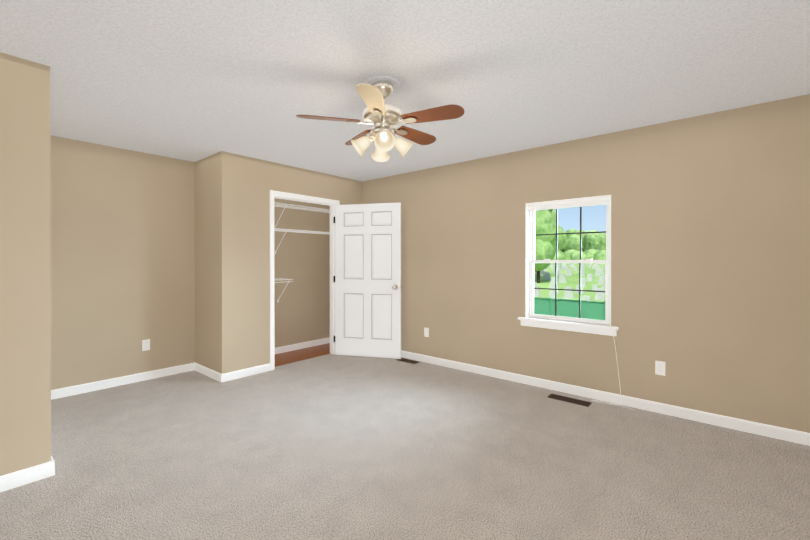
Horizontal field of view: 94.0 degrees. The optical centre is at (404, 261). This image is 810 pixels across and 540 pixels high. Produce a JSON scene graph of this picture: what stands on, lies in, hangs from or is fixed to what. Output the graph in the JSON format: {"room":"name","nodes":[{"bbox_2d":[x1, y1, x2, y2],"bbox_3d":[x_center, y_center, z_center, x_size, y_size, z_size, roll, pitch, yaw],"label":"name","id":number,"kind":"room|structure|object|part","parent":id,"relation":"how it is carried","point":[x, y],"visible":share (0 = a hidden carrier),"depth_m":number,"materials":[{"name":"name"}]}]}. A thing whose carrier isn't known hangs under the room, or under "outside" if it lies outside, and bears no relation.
{"room":"empty bedroom","nodes":[
{"label":"empty bedroom","id":0,"kind":"room"},
{"bbox_2d":[0,52,50,475],"bbox_3d":[-2.387,0.057,2.026,0.120,2.440,0.700,0,0,40],"label":"wall","id":1,"kind":"structure","parent":0,"point":[25,306],"depth_m":2.17,"materials":[{"name":"paint"}]},
{"bbox_2d":[0,458,51,491],"bbox_3d":[-2.329,1.235,1.994,0.013,0.085,0.660,0,0,40],"label":"baseboard","id":2,"kind":"structure","parent":1,"relation":"attached to","point":[9,481],"depth_m":2.16,"materials":[{"name":"white wood"}]},
{"bbox_2d":[48,456,54,476],"bbox_3d":[-2.747,1.232,2.801,1.693,0.085,0.013,0,0,40],"label":"baseboard","id":3,"kind":"structure","parent":1,"relation":"attached to","point":[51,465],"depth_m":2.25,"materials":[{"name":"white wood"}]},
{"bbox_2d":[50,135,329,389],"bbox_3d":[-2.367,0.049,4.653,0.120,2.440,3.580,0,0,40],"label":"wall","id":4,"kind":"structure","parent":0,"point":[122,254],"depth_m":3.98,"materials":[{"name":"paint"}]},
{"bbox_2d":[51,363,191,399],"bbox_3d":[-2.922,1.229,3.896,0.013,0.085,1.420,0,0,40],"label":"baseboard","id":5,"kind":"structure","parent":4,"relation":"attached to","point":[98,385],"depth_m":3.86,"materials":[{"name":"white wood"}]},
{"bbox_2d":[142,339,149,350],"bbox_3d":[-2.784,0.896,4.062,0.008,0.115,0.070,0,0,40],"label":"electrical outlet","id":6,"kind":"object","parent":4,"relation":"attached to","point":[145,345],"visible":1,"depth_m":4.06,"materials":[{"name":"white plastic"}]},
{"bbox_2d":[274,202,329,301],"bbox_3d":[-1.661,-0.105,5.156,0.309,1.344,1.904,0,0,40],"label":"wire shelf","id":7,"kind":"object","parent":4,"relation":"attached to","point":[302,231],"visible":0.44,"depth_m":5.24,"materials":[{"name":"white metal"}]},
{"bbox_2d":[275,337,329,353],"bbox_3d":[-1.557,1.237,5.073,0.580,0.085,1.900,0,0,40],"label":"baseboard","id":8,"kind":"structure","parent":4,"relation":"attached to","point":[283,349],"depth_m":5.55,"materials":[{"name":"white wood"}]},
{"bbox_2d":[195,153,216,371],"bbox_3d":[-2.209,0.050,4.298,0.580,2.440,0.120,0,0,40],"label":"wall","id":9,"kind":"structure","parent":0,"point":[206,262],"depth_m":4.24,"materials":[{"name":"paint"}]},
{"bbox_2d":[192,363,223,382],"bbox_3d":[-2.186,1.228,4.195,0.673,0.085,0.013,0,0,40],"label":"baseboard","id":10,"kind":"structure","parent":9,"relation":"attached to","point":[197,367],"depth_m":4.18,"materials":[{"name":"white wood"}]},
{"bbox_2d":[217,151,361,373],"bbox_3d":[-1.329,0.049,4.798,0.120,2.440,2.020,0,0,40],"label":"wall","id":11,"kind":"structure","parent":0,"point":[245,185],"depth_m":4.21,"materials":[{"name":"paint"}]},
{"bbox_2d":[224,363,269,381],"bbox_3d":[-1.745,1.228,4.204,0.013,0.085,0.530,0,0,40],"label":"baseboard","id":12,"kind":"structure","parent":11,"relation":"attached to","point":[237,374],"depth_m":4.18,"materials":[{"name":"white wood"}]},
{"bbox_2d":[270,190,339,370],"bbox_3d":[-1.291,0.216,4.842,0.152,2.105,1.035,0,0,40],"label":"trim","id":13,"kind":"structure","parent":11,"relation":"attached to","point":[332,204],"depth_m":4.87,"materials":[{"name":"white wood"}]},
{"bbox_2d":[336,203,400,358],"bbox_3d":[-0.497,0.246,5.001,0.916,2.020,0.175,0,0,14],"label":"closet door","id":14,"kind":"structure","parent":11,"relation":"in","point":[368,280],"depth_m":4.98,"materials":[{"name":"white wood"}]},
{"bbox_2d":[275,343,330,366],"bbox_3d":[-1.593,1.324,5.104,0.725,0.088,2.140,0,0,40],"label":"floor","id":15,"kind":"structure","parent":0,"point":[299,355],"depth_m":5.21,"materials":[{"name":"brown wood"}]},
{"bbox_2d":[0,354,809,539],"bbox_3d":[-0.419,1.325,2.632,5.710,0.100,4.400,0,0,40],"label":"floor carpet","id":16,"kind":"object","parent":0,"point":[333,447],"visible":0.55,"depth_m":2.35,"materials":[{"name":"grey carpet"}]},
{"bbox_2d":[396,358,418,363],"bbox_3d":[0.036,1.266,4.820,0.300,0.006,0.115,0,0,40],"label":"air vent register","id":17,"kind":"object","parent":16,"relation":"on","point":[408,361],"visible":1,"depth_m":4.80,"materials":[{"name":"brown metal"}]},
{"bbox_2d":[547,393,591,406],"bbox_3d":[1.508,1.270,3.471,0.360,0.006,0.115,0,0,40],"label":"air vent register","id":18,"kind":"object","parent":16,"relation":"on","point":[570,400],"visible":1,"depth_m":3.46,"materials":[{"name":"brown metal"}]},
{"bbox_2d":[0,0,809,181],"bbox_3d":[-0.419,-1.215,2.624,5.710,0.100,4.400,0,0,40],"label":"ceiling","id":19,"kind":"structure","parent":0,"point":[192,80],"depth_m":2.27,"materials":[{"name":"paint"}]},
{"bbox_2d":[296,76,463,161],"bbox_3d":[-0.117,-0.925,2.506,1.043,0.479,1.003,0,0,40],"label":"ceiling fan","id":20,"kind":"object","parent":19,"relation":"hanging from","point":[379,114],"depth_m":2.40,"materials":[{"name":"wood"}]},
{"bbox_3d":[-0.147,-0.751,2.475,0.355,0.132,0.355,0,0,40],"label":"ceiling fan shade","id":21,"kind":"part","parent":20,"relation":"part of","materials":[{"name":"white glass"}]},
{"bbox_2d":[362,94,809,432],"bbox_3d":[0.962,0.050,4.263,5.710,2.440,0.120,0,0,40],"label":"wall","id":22,"kind":"structure","parent":0,"point":[710,260],"depth_m":3.20,"materials":[{"name":"paint"}]},
{"bbox_2d":[424,327,428,336],"bbox_3d":[0.271,0.891,4.766,0.070,0.115,0.008,0,0,40],"label":"electrical outlet","id":23,"kind":"object","parent":22,"relation":"attached to","point":[426,332],"visible":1,"depth_m":4.76,"materials":[{"name":"white plastic"}]},
{"bbox_2d":[518,195,618,335],"bbox_3d":[1.586,0.029,3.707,0.930,1.275,0.165,0,0,40],"label":"window","id":24,"kind":"structure","parent":22,"relation":"in","point":[553,322],"depth_m":3.71,"materials":[{"name":"white plastic"}]},
{"bbox_2d":[592,204,633,409],"bbox_3d":[1.863,0.346,3.371,0.344,1.846,0.107,0,0,40],"label":"blind cord","id":25,"kind":"object","parent":24,"relation":"hanging from","point":[610,324],"visible":0.98,"depth_m":3.40,"materials":[{"name":"white fabric"}]},
{"bbox_2d":[401,350,809,445],"bbox_3d":[1.187,1.229,3.989,4.770,0.085,0.013,0,0,40],"label":"baseboard","id":26,"kind":"structure","parent":22,"relation":"attached to","point":[790,435],"depth_m":3.28,"materials":[{"name":"white wood"}]},
{"bbox_2d":[655,361,664,375],"bbox_3d":[2.149,0.896,3.179,0.070,0.115,0.008,0,0,40],"label":"electrical outlet","id":27,"kind":"object","parent":22,"relation":"attached to","point":[659,367],"visible":1,"depth_m":3.18,"materials":[{"name":"white plastic"}]},
{"label":"outside","id":28,"kind":"structure","parent":0,"visible":0},
{"bbox_2d":[534,263,604,301],"bbox_3d":[32.211,1.628,146.719,300.000,5.000,254.000,0,0,40],"label":"ground","id":29,"kind":"structure","parent":28,"point":[572,281],"depth_m":49.55,"materials":[{"name":"green plant"}]},
{"bbox_2d":[534,297,604,319],"bbox_3d":[7.373,3.083,24.325,40.040,1.850,0.130,0,0,40],"label":"fence","id":30,"kind":"object","parent":29,"relation":"on","point":[591,310],"depth_m":22.32,"materials":[{"name":"green"}]},
{"bbox_2d":[534,263,604,300],"bbox_3d":[23.746,1.756,62.531,35.494,4.056,67.438,0,0,40],"label":"cemetery","id":31,"kind":"structure","parent":29,"relation":"on","point":[562,278],"depth_m":46.44,"materials":[{"name":"white stone"}]},
{"bbox_2d":[534,209,605,282],"bbox_3d":[30.896,-5.140,87.709,62.111,16.296,81.011,0,0,40],"label":"trees","id":32,"kind":"object","parent":29,"relation":"on","point":[594,244],"depth_m":50.12,"materials":[{"name":"green plant"}]}
]}

